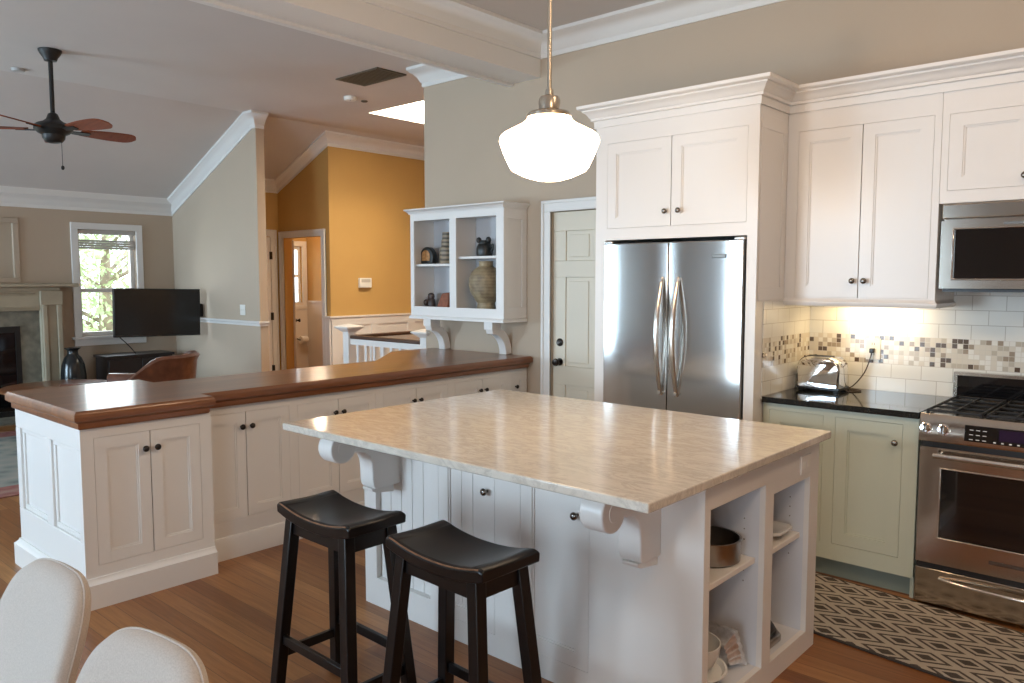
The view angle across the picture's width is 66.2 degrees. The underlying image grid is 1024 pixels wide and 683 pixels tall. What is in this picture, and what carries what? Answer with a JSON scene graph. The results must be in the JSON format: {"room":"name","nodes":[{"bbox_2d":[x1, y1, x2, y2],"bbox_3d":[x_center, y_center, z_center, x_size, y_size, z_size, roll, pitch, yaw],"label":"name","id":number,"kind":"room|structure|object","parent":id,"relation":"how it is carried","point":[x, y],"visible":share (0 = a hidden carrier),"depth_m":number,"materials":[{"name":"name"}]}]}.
{"room":"kitchen","nodes":[
{"label":"kitchen","id":0,"kind":"room"},
{"bbox_2d":[0,206,176,378],"bbox_3d":[-6.891,-0.420,7.410,0.180,2.750,7.750,4,6,42],"label":"wall","id":1,"kind":"structure","parent":0,"point":[44,234],"depth_m":9.18,"materials":[{"name":"beige paint"}]},
{"bbox_2d":[0,217,20,282],"bbox_3d":[-5.851,-0.984,8.384,0.020,0.720,1.050,4,6,42],"label":"trim","id":2,"kind":"structure","parent":1,"relation":"attached to","point":[15,231],"depth_m":8.74,"materials":[{"name":"beige paint"}]},
{"bbox_2d":[70,222,146,346],"bbox_3d":[-4.906,-0.693,9.538,0.170,1.455,0.890,4,6,42],"label":"window","id":3,"kind":"structure","parent":1,"relation":"in","point":[93,338],"depth_m":9.42,"materials":[{"name":"white paint"}]},
{"bbox_2d":[77,229,134,249],"bbox_3d":[-4.904,-1.228,9.493,0.047,0.228,0.660,4,6,42],"label":"window shade","id":4,"kind":"object","parent":3,"relation":"attached to","point":[81,242],"visible":1,"depth_m":9.47,"materials":[{"name":"beige fabric"}]},
{"bbox_2d":[0,110,267,215],"bbox_3d":[-5.986,-1.833,6.555,2.156,1.016,7.550,4,6,42],"label":"trim","id":5,"kind":"structure","parent":1,"relation":"attached to","point":[11,196],"depth_m":9.15,"materials":[{"name":"white paint"}]},
{"bbox_2d":[172,128,269,377],"bbox_3d":[-3.546,-0.889,9.454,2.050,3.360,0.100,4,6,42],"label":"wall partition","id":6,"kind":"structure","parent":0,"point":[220,249],"depth_m":9.17,"materials":[{"name":"beige paint"}]},
{"bbox_2d":[112,288,199,354],"bbox_3d":[-4.414,-0.252,9.439,0.837,0.792,0.996,4,6,42],"label":"television","id":7,"kind":"object","parent":6,"relation":"attached to","point":[137,312],"visible":1,"depth_m":9.13,"materials":[{"name":"black plastic"}]},
{"bbox_2d":[200,304,202,316],"bbox_3d":[-3.832,-0.383,9.648,0.060,0.160,0.048,4,6,42],"label":"wall speaker","id":8,"kind":"object","parent":6,"relation":"attached to","point":[201,305],"visible":0.5,"depth_m":9.63,"materials":[{"name":"black plastic"}]},
{"bbox_2d":[200,317,269,325],"bbox_3d":[-3.691,-0.239,9.320,2.107,0.055,0.471,4,6,39],"label":"trim","id":9,"kind":"structure","parent":6,"relation":"attached to","point":[209,320],"depth_m":9.10,"materials":[{"name":"white paint"}]},
{"bbox_2d":[240,305,245,314],"bbox_3d":[-3.093,-0.362,9.012,0.110,0.120,0.015,4,6,42],"label":"light switch","id":10,"kind":"object","parent":6,"relation":"attached to","point":[242,307],"visible":1,"depth_m":9.01,"materials":[{"name":"white plastic"}]},
{"bbox_2d":[265,192,280,369],"bbox_3d":[-0.837,-1.022,11.107,6.222,3.360,2.386,0,5,-4],"label":"wall","id":11,"kind":"structure","parent":0,"point":[271,199],"depth_m":10.39,"materials":[{"name":"paint"}]},
{"bbox_2d":[266,237,274,370],"bbox_3d":[-3.432,-0.314,10.156,0.069,2.080,0.752,4,6,42],"label":"door","id":12,"kind":"structure","parent":11,"relation":"in","point":[269,254],"depth_m":10.39,"materials":[{"name":"white paint"}]},
{"bbox_2d":[266,229,279,370],"bbox_3d":[-3.435,-0.358,10.150,0.028,2.190,0.930,4,6,42],"label":"trim","id":13,"kind":"structure","parent":11,"relation":"attached to","point":[272,234],"depth_m":10.44,"materials":[{"name":"white paint"}]},
{"bbox_2d":[265,130,423,192],"bbox_3d":[-1.889,-2.324,10.814,1.246,0.657,4.300,4,6,42],"label":"trim","id":14,"kind":"structure","parent":11,"relation":"attached to","point":[327,138],"depth_m":10.03,"materials":[{"name":"white paint"}]},
{"bbox_2d":[322,313,425,365],"bbox_3d":[-1.217,0.125,11.072,0.177,1.080,3.312,4,6,42],"label":"trim","id":15,"kind":"structure","parent":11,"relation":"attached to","point":[375,323],"depth_m":10.14,"materials":[{"name":"white paint"}]},
{"bbox_2d":[292,237,321,302],"bbox_3d":[-2.813,-0.584,11.283,2.590,2.460,1.520,4,6,42],"label":"wall","id":16,"kind":"structure","parent":0,"point":[313,243],"depth_m":12.38,"materials":[{"name":"paint"}]},
{"bbox_2d":[292,240,300,368],"bbox_3d":[-2.998,-0.363,10.963,0.106,2.050,0.831,-1,5,-16],"label":"door","id":17,"kind":"structure","parent":16,"relation":"in","point":[295,320],"depth_m":10.56,"materials":[{"name":"beige paint"}]},
{"bbox_2d":[294,241,307,310],"bbox_3d":[-3.412,-1.034,12.388,0.102,1.090,0.360,4,6,42],"label":"window","id":18,"kind":"structure","parent":16,"relation":"in","point":[303,244],"depth_m":12.44,"materials":[{"name":"white paint"}]},
{"bbox_2d":[278,229,326,369],"bbox_3d":[-2.705,-0.347,10.165,1.030,2.165,0.028,4,6,42],"label":"trim","id":19,"kind":"structure","parent":16,"relation":"attached to","point":[314,232],"depth_m":10.26,"materials":[{"name":"white paint"}]},
{"bbox_2d":[297,336,308,343],"bbox_3d":[-3.296,-0.028,12.418,0.140,0.120,0.156,4,6,42],"label":"toilet paper roll","id":20,"kind":"object","parent":16,"relation":"attached to","point":[302,339],"visible":1,"depth_m":12.37,"materials":[{"name":"white paper"}]},
{"bbox_2d":[295,300,322,367],"bbox_3d":[-2.765,0.047,11.290,2.480,1.200,1.280,4,6,42],"label":"trim","id":21,"kind":"structure","parent":16,"relation":"attached to","point":[310,354],"depth_m":12.45,"materials":[{"name":"beige wood"}]},
{"bbox_2d":[0,0,653,197],"bbox_3d":[-1.350,-1.828,5.196,12.720,1.049,12.000,4,6,42],"label":"ceiling","id":22,"kind":"structure","parent":0,"point":[174,76],"depth_m":7.36,"materials":[{"name":"paint"}]},
{"bbox_2d":[11,67,25,72],"bbox_3d":[-4.277,-2.349,6.805,0.110,0.026,0.110,4,6,42],"label":"ceiling sensor","id":23,"kind":"object","parent":22,"relation":"attached to","point":[14,69],"visible":1,"depth_m":6.78,"materials":[{"name":"white plastic"}]},
{"bbox_2d":[0,47,135,169],"bbox_3d":[-3.639,-1.851,6.321,1.221,0.943,1.179,4,6,42],"label":"ceiling fan","id":24,"kind":"object","parent":22,"relation":"hanging from","point":[52,129],"visible":1,"depth_m":6.23,"materials":[{"name":"brown metal"}]},
{"bbox_2d":[344,96,355,101],"bbox_3d":[-1.621,-2.427,7.865,0.124,0.040,0.124,4,6,42],"label":"smoke detector","id":25,"kind":"object","parent":22,"relation":"attached to","point":[346,98],"visible":1,"depth_m":7.82,"materials":[{"name":"white plastic"}]},
{"bbox_2d":[189,0,540,86],"bbox_3d":[-2.383,-1.918,3.256,0.318,0.320,7.450,4,6,42],"label":"ceiling beam","id":26,"kind":"structure","parent":22,"relation":"attached to","point":[353,22],"depth_m":4.98,"materials":[{"name":"white paint"}]},
{"bbox_2d":[336,67,406,85],"bbox_3d":[-1.271,-2.377,7.064,0.600,0.012,0.330,4,6,42],"label":"ceiling vent","id":27,"kind":"object","parent":22,"relation":"in","point":[375,75],"visible":1,"depth_m":7.04,"materials":[{"name":"brown metal"}]},
{"bbox_2d":[395,101,423,112],"bbox_3d":[-0.915,-2.814,8.559,1.140,0.380,0.920,4,6,42],"label":"skylight","id":28,"kind":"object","parent":22,"relation":"attached to","point":[417,106],"depth_m":9.12,"materials":[{"name":"white glass"}]},
{"bbox_2d":[499,0,599,181],"bbox_3d":[0.155,-1.372,3.233,0.418,1.405,0.418,4,6,42],"label":"pendant lamp","id":29,"kind":"object","parent":22,"relation":"hanging from","point":[549,146],"visible":1,"depth_m":3.15,"materials":[{"name":"white glass"}]},
{"bbox_2d":[278,146,424,368],"bbox_3d":[-1.903,-1.062,11.613,1.980,3.360,3.280,4,6,42],"label":"wall","id":30,"kind":"structure","parent":0,"point":[360,198],"depth_m":10.15,"materials":[{"name":"paint"}]},
{"bbox_2d":[358,278,371,287],"bbox_3d":[-1.893,-0.756,10.123,0.041,0.124,0.190,4,6,42],"label":"thermostat","id":31,"kind":"object","parent":30,"relation":"attached to","point":[362,282],"visible":1,"depth_m":10.10,"materials":[{"name":"white plastic"}]},
{"bbox_2d":[0,425,1023,682],"bbox_3d":[-1.753,1.139,5.794,13.800,0.100,12.000,4,6,42],"label":"floor","id":32,"kind":"structure","parent":0,"point":[227,617],"depth_m":3.51,"materials":[{"name":"brown wood"}]},
{"bbox_2d":[0,431,18,498],"bbox_3d":[-4.366,1.010,6.717,2.701,0.010,3.550,4,6,42],"label":"living room rug","id":33,"kind":"object","parent":32,"relation":"on","point":[9,481],"visible":0.04,"depth_m":6.49,"materials":[{"name":"beige fabric"}]},
{"bbox_2d":[0,379,106,394],"bbox_3d":[-4.632,0.674,8.064,1.060,0.444,1.060,4,6,42],"label":"coffee table","id":34,"kind":"object","parent":33,"relation":"on","point":[54,383],"visible":0.21,"depth_m":8.13,"materials":[{"name":"brown wood"}]},
{"bbox_2d":[59,350,199,386],"bbox_3d":[-3.481,0.528,7.399,1.044,0.841,0.884,0,5,2],"label":"leather armchair","id":35,"kind":"object","parent":33,"relation":"on","point":[183,366],"visible":0.25,"depth_m":7.12,"materials":[{"name":"brown leather"}]},
{"bbox_2d":[0,283,78,425],"bbox_3d":[-5.710,0.144,8.234,0.550,1.495,2.240,4,6,42],"label":"fireplace","id":36,"kind":"object","parent":32,"relation":"on","point":[31,322],"visible":0.69,"depth_m":8.79,"materials":[{"name":"stone"}]},
{"bbox_2d":[0,283,78,291],"bbox_3d":[-5.815,-0.564,8.271,0.270,0.090,2.240,4,6,42],"label":"mantel shelf","id":37,"kind":"object","parent":36,"relation":"attached to","point":[4,287],"depth_m":8.73,"materials":[{"name":"wood"}]},
{"bbox_2d":[60,347,86,379],"bbox_3d":[-4.941,0.455,8.860,0.262,0.775,0.262,-2,5,-28],"label":"floor vase","id":38,"kind":"object","parent":36,"relation":"on","point":[73,365],"visible":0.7,"depth_m":8.76,"materials":[{"name":"black ceramic"}]},
{"bbox_2d":[0,558,90,682],"bbox_3d":[-1.263,0.985,1.692,0.450,0.864,0.632,4,6,38],"label":"dining chair","id":39,"kind":"object","parent":32,"relation":"on","point":[45,608],"visible":1,"depth_m":1.82,"materials":[{"name":"beige fabric"}]},
{"bbox_2d":[14,409,217,610],"bbox_3d":[-2.127,0.790,4.176,0.976,0.855,0.663,4,6,42],"label":"base cabinet","id":40,"kind":"object","parent":32,"relation":"on","point":[129,507],"visible":0.94,"depth_m":3.89,"materials":[{"name":"white paint"}]},
{"bbox_2d":[5,348,532,429],"bbox_3d":[-1.338,0.232,5.227,1.275,0.088,3.358,4,6,42],"label":"countertop","id":41,"kind":"structure","parent":40,"relation":"on","point":[97,405],"depth_m":4.50,"materials":[{"name":"brown wood"}]},
{"bbox_2d":[403,201,529,354],"bbox_3d":[-0.387,-0.498,6.380,1.137,1.178,0.306,4,6,42],"label":"display shelf","id":42,"kind":"object","parent":41,"relation":"on","point":[504,222],"visible":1,"depth_m":6.31,"materials":[{"name":"white paint"}]},
{"bbox_2d":[421,247,436,263],"bbox_3d":[-0.711,-0.730,6.673,0.166,0.145,0.059,4,6,42],"label":"stone ornament","id":43,"kind":"object","parent":42,"relation":"on","point":[428,254],"visible":0.96,"depth_m":6.64,"materials":[{"name":"black stone"}]},
{"bbox_2d":[424,293,435,306],"bbox_3d":[-0.697,-0.351,6.691,0.091,0.127,0.091,4,6,42],"label":"figurine","id":44,"kind":"object","parent":42,"relation":"on","point":[430,302],"visible":0.93,"depth_m":6.67,"materials":[{"name":"ceramic"}]},
{"bbox_2d":[437,292,449,306],"bbox_3d":[-0.539,-0.344,6.564,0.144,0.134,0.116,4,6,42],"label":"block","id":45,"kind":"object","parent":42,"relation":"on","point":[444,301],"visible":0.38,"depth_m":6.52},
{"bbox_2d":[439,232,448,263],"bbox_3d":[-0.535,-0.775,6.520,0.136,0.260,0.136,4,6,42],"label":"vase","id":46,"kind":"object","parent":42,"relation":"on","point":[444,249],"visible":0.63,"depth_m":6.47,"materials":[{"name":"beige ceramic"}]},
{"bbox_2d":[468,261,495,308],"bbox_3d":[-0.204,-0.442,6.210,0.280,0.384,0.280,4,6,42],"label":"vase","id":47,"kind":"object","parent":42,"relation":"on","point":[482,280],"visible":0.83,"depth_m":6.11,"materials":[{"name":"beige ceramic"}]},
{"bbox_2d":[476,237,493,255],"bbox_3d":[-0.216,-0.752,6.224,0.133,0.152,0.146,-1,5,-9],"label":"jug","id":48,"kind":"object","parent":42,"relation":"on","point":[484,247],"visible":0.97,"depth_m":6.18,"materials":[{"name":"black ceramic"}]},
{"bbox_2d":[93,350,174,379],"bbox_3d":[-4.546,0.466,9.503,0.418,0.650,0.800,4,6,42],"label":"media console","id":49,"kind":"object","parent":32,"relation":"on","point":[126,362],"visible":0.24,"depth_m":9.27,"materials":[{"name":"black wood"}]},
{"bbox_2d":[76,627,208,682],"bbox_3d":[-0.840,1.017,1.301,0.450,0.864,0.632,3,6,35],"label":"dining chair","id":50,"kind":"object","parent":32,"relation":"on","point":[129,654],"visible":1,"depth_m":1.50,"materials":[{"name":"beige fabric"}]},
{"bbox_2d":[210,398,294,561],"bbox_3d":[-1.668,0.756,4.598,0.573,0.855,0.579,4,6,42],"label":"base cabinet","id":51,"kind":"object","parent":32,"relation":"on","point":[253,466],"visible":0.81,"depth_m":4.43,"materials":[{"name":"white paint"}]},
{"bbox_2d":[293,387,379,538],"bbox_3d":[-1.262,0.720,5.052,0.573,0.855,0.640,4,6,42],"label":"base cabinet","id":52,"kind":"object","parent":32,"relation":"on","point":[314,474],"visible":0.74,"depth_m":4.81,"materials":[{"name":"white paint"}]},
{"bbox_2d":[270,490,416,682],"bbox_3d":[-0.625,0.959,2.881,0.505,0.724,0.312,4,6,43],"label":"bar stool","id":53,"kind":"object","parent":32,"relation":"on","point":[346,527],"visible":0.99,"depth_m":2.83,"materials":[{"name":"black paint"}]},
{"bbox_2d":[334,324,429,363],"bbox_3d":[-0.713,0.361,7.997,1.355,1.100,1.645,4,6,42],"label":"stair railing","id":54,"kind":"object","parent":32,"relation":"on","point":[354,344],"visible":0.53,"depth_m":7.70,"materials":[{"name":"white paint"}]},
{"bbox_2d":[379,377,450,407],"bbox_3d":[-0.836,0.681,5.528,0.573,0.855,0.640,4,6,42],"label":"base cabinet","id":55,"kind":"object","parent":32,"relation":"on","point":[406,393],"visible":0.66,"depth_m":5.31,"materials":[{"name":"white paint"}]},
{"bbox_2d":[382,520,541,682],"bbox_3d":[-0.162,0.990,2.496,0.505,0.724,0.312,4,6,44],"label":"bar stool","id":56,"kind":"object","parent":32,"relation":"on","point":[441,554],"visible":1,"depth_m":2.43,"materials":[{"name":"black paint"}]},
{"bbox_2d":[451,370,509,396],"bbox_3d":[-0.413,0.644,6.000,0.573,0.855,0.630,4,6,42],"label":"base cabinet","id":57,"kind":"object","parent":32,"relation":"on","point":[483,382],"visible":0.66,"depth_m":5.79,"materials":[{"name":"white paint"}]},
{"bbox_2d":[510,368,526,391],"bbox_3d":[-0.139,0.619,6.307,0.573,0.855,0.195,4,6,42],"label":"base cabinet","id":58,"kind":"object","parent":32,"relation":"on","point":[518,377],"visible":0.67,"depth_m":6.12,"materials":[{"name":"white paint"}]},
{"bbox_2d":[318,439,818,682],"bbox_3d":[0.175,0.836,3.396,1.787,0.888,1.331,4,6,42],"label":"kitchen island","id":59,"kind":"object","parent":32,"relation":"on","point":[619,595],"visible":0.73,"depth_m":2.97,"materials":[{"name":"white paint"}]},
{"bbox_2d":[283,389,830,513],"bbox_3d":[0.159,0.378,3.341,1.857,0.031,1.412,4,6,42],"label":"countertop","id":60,"kind":"structure","parent":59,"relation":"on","point":[640,459],"depth_m":3.06,"materials":[{"name":"beige stone"}]},
{"bbox_2d":[707,657,727,682],"bbox_3d":[0.646,1.199,2.838,0.254,0.066,0.254,4,6,42],"label":"serving bowl","id":61,"kind":"object","parent":59,"relation":"on","point":[719,670],"visible":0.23,"depth_m":2.81,"materials":[{"name":"white ceramic"}]},
{"bbox_2d":[708,631,720,669],"bbox_3d":[0.640,1.124,2.825,0.214,0.105,0.214,4,6,42],"label":"mixing bowl","id":62,"kind":"object","parent":61,"relation":"on","point":[714,643],"visible":0.12,"depth_m":2.82,"materials":[{"name":"white ceramic"}]},
{"bbox_2d":[710,526,741,567],"bbox_3d":[0.735,0.763,2.926,0.232,0.086,0.232,2,5,19],"label":"saucepan","id":63,"kind":"object","parent":59,"relation":"on","point":[725,544],"visible":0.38,"depth_m":2.84,"materials":[{"name":"silver metal"}]},
{"bbox_2d":[708,621,746,665],"bbox_3d":[0.742,1.130,2.993,0.280,0.178,0.123,4,6,42],"label":"foil tray","id":64,"kind":"object","parent":59,"relation":"on","point":[731,652],"visible":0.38,"depth_m":2.91,"materials":[{"name":"silver metal"}]},
{"bbox_2d":[709,554,754,590],"bbox_3d":[0.637,0.821,2.893,0.350,0.022,0.421,4,6,42],"label":"shelf","id":65,"kind":"object","parent":59,"relation":"attached to","point":[718,576],"depth_m":2.81,"materials":[{"name":"white paint"}]},
{"bbox_2d":[770,621,780,648],"bbox_3d":[0.970,1.168,3.205,0.222,0.081,0.170,4,6,42],"label":"press","id":66,"kind":"object","parent":59,"relation":"on","point":[775,636],"visible":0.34,"depth_m":3.15,"materials":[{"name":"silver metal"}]},
{"bbox_2d":[773,521,791,536],"bbox_3d":[1.038,0.771,3.226,0.184,0.036,0.160,4,6,42],"label":"serving dish","id":67,"kind":"object","parent":59,"relation":"on","point":[779,528],"visible":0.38,"depth_m":3.20,"materials":[{"name":"white ceramic"}]},
{"bbox_2d":[772,530,799,553],"bbox_3d":[0.945,0.801,3.238,0.350,0.022,0.350,4,6,42],"label":"shelf","id":68,"kind":"object","parent":59,"relation":"attached to","point":[779,542],"depth_m":3.17,"materials":[{"name":"white paint"}]},
{"bbox_2d":[800,453,810,474],"bbox_3d":[1.182,0.492,3.160,0.006,0.074,0.103,4,6,42],"label":"outlet plate","id":69,"kind":"object","parent":59,"relation":"attached to","point":[805,458],"depth_m":3.15,"materials":[{"name":"white paint"}]},
{"bbox_2d":[603,237,746,419],"bbox_3d":[1.099,0.278,4.724,0.895,1.748,0.812,4,6,42],"label":"refrigerator","id":70,"kind":"object","parent":32,"relation":"on","point":[674,312],"visible":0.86,"depth_m":4.40,"materials":[{"name":"grey metal"}]},
{"bbox_2d":[576,72,798,421],"bbox_3d":[1.111,-0.115,4.717,1.206,2.573,0.830,4,6,42],"label":"tall cabinet","id":71,"kind":"object","parent":32,"relation":"on","point":[708,161],"visible":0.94,"depth_m":4.29,"materials":[{"name":"white paint"}]},
{"bbox_2d":[763,402,921,597],"bbox_3d":[1.843,0.769,4.241,0.772,0.885,0.658,4,6,42],"label":"base cabinet","id":72,"kind":"object","parent":32,"relation":"on","point":[868,475],"visible":0.49,"depth_m":3.93,"materials":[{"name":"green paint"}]},
{"bbox_2d":[762,388,951,418],"bbox_3d":[1.848,0.312,4.207,0.776,0.031,0.652,4,6,42],"label":"countertop","id":73,"kind":"structure","parent":72,"relation":"on","point":[896,404],"depth_m":4.08,"materials":[{"name":"black stone"}]},
{"bbox_2d":[796,348,874,392],"bbox_3d":[1.827,0.156,4.466,0.364,0.240,0.268,4,6,42],"label":"toaster","id":74,"kind":"object","parent":73,"relation":"on","point":[815,372],"visible":1,"depth_m":4.39,"materials":[{"name":"silver metal"}]},
{"bbox_2d":[813,572,1023,682],"bbox_3d":[1.937,1.287,3.249,0.674,0.011,2.008,-4,6,-42],"label":"kitchen rug","id":75,"kind":"object","parent":32,"relation":"on","point":[950,646],"visible":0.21,"depth_m":3.40,"materials":[{"name":"beige fabric"}]},
{"bbox_2d":[914,371,1023,625],"bbox_3d":[2.393,0.720,3.678,0.756,1.050,0.719,4,6,42],"label":"range","id":76,"kind":"object","parent":32,"relation":"on","point":[969,556],"visible":1,"depth_m":3.58,"materials":[{"name":"grey metal"}]},
{"bbox_2d":[924,399,1023,421],"bbox_3d":[2.397,0.344,3.653,0.756,0.017,0.595,4,6,42],"label":"cooktop","id":77,"kind":"object","parent":76,"relation":"in","point":[949,410],"depth_m":3.66,"materials":[{"name":"black metal"}]},
{"bbox_2d":[424,0,1023,395],"bbox_3d":[1.916,-0.506,4.664,7.000,3.360,0.200,4,6,42],"label":"wall","id":78,"kind":"structure","parent":0,"point":[800,42],"depth_m":5.30,"materials":[{"name":"beige paint"}]},
{"bbox_2d":[540,196,595,395],"bbox_3d":[0.585,0.022,5.745,0.955,2.135,0.028,4,6,42],"label":"trim","id":79,"kind":"structure","parent":78,"relation":"attached to","point":[547,207],"depth_m":5.98,"materials":[{"name":"white paint"}]},
{"bbox_2d":[359,0,785,87],"bbox_3d":[0.795,-2.004,3.363,7.106,0.165,11.850,4,6,42],"label":"trim","id":80,"kind":"structure","parent":78,"relation":"attached to","point":[459,16],"depth_m":5.33,"materials":[{"name":"white paint"}]},
{"bbox_2d":[552,210,595,400],"bbox_3d":[0.595,0.060,5.759,0.779,2.037,0.107,4,6,42],"label":"door","id":81,"kind":"structure","parent":78,"relation":"in","point":[573,362],"depth_m":5.88,"materials":[{"name":"beige paint"}]},
{"bbox_2d":[783,62,955,308],"bbox_3d":[1.905,-0.776,4.194,0.776,1.173,0.474,4,6,42],"label":"upper cabinet","id":82,"kind":"object","parent":78,"relation":"attached to","point":[864,219],"visible":0.94,"depth_m":4.06,"materials":[{"name":"white paint"}]},
{"bbox_2d":[783,298,955,308],"bbox_3d":[1.925,-0.214,4.261,0.775,0.042,0.382,4,6,42],"label":"light","id":83,"kind":"object","parent":82,"relation":"attached to","point":[928,303],"depth_m":4.07,"materials":[{"name":"white paint"}]},
{"bbox_2d":[761,292,1023,398],"bbox_3d":[2.452,0.007,3.650,2.400,0.700,0.654,4,6,42],"label":"backsplash","id":84,"kind":"structure","parent":78,"relation":"attached to","point":[922,349],"depth_m":4.30,"materials":[{"name":"tile"}]},
{"bbox_2d":[866,338,880,359],"bbox_3d":[2.044,0.042,4.445,0.078,0.122,0.007,4,6,42],"label":"wall outlet","id":85,"kind":"object","parent":84,"relation":"attached to","point":[875,343],"visible":1,"depth_m":4.44,"materials":[{"name":"white plastic"}]},
{"bbox_2d":[939,48,1023,204],"bbox_3d":[2.471,-0.991,3.670,0.764,0.661,0.474,4,6,42],"label":"upper cabinet","id":86,"kind":"object","parent":78,"relation":"attached to","point":[982,153],"visible":0.96,"depth_m":3.69,"materials":[{"name":"white paint"}]},
{"bbox_2d":[939,200,1023,292],"bbox_3d":[2.483,-0.444,3.700,0.756,0.422,0.464,4,6,42],"label":"microwave","id":87,"kind":"object","parent":86,"relation":"attached to","point":[982,245],"visible":1,"depth_m":3.70,"materials":[{"name":"silver metal"}]},
{"label":"outside","id":88,"kind":"structure","parent":0,"visible":0},
{"bbox_3d":[-17.031,0.678,21.579,29.600,0.100,50.000,4,6,42],"label":"ground","id":89,"kind":"structure","parent":88,"visible":0},
{"bbox_2d":[79,234,129,331],"bbox_3d":[-7.574,-0.901,14.598,3.056,4.171,3.048,4,6,42],"label":"tree","id":90,"kind":"object","parent":89,"relation":"on","point":[104,311],"visible":0.24,"depth_m":14.30,"materials":[{"name":"green plant"}]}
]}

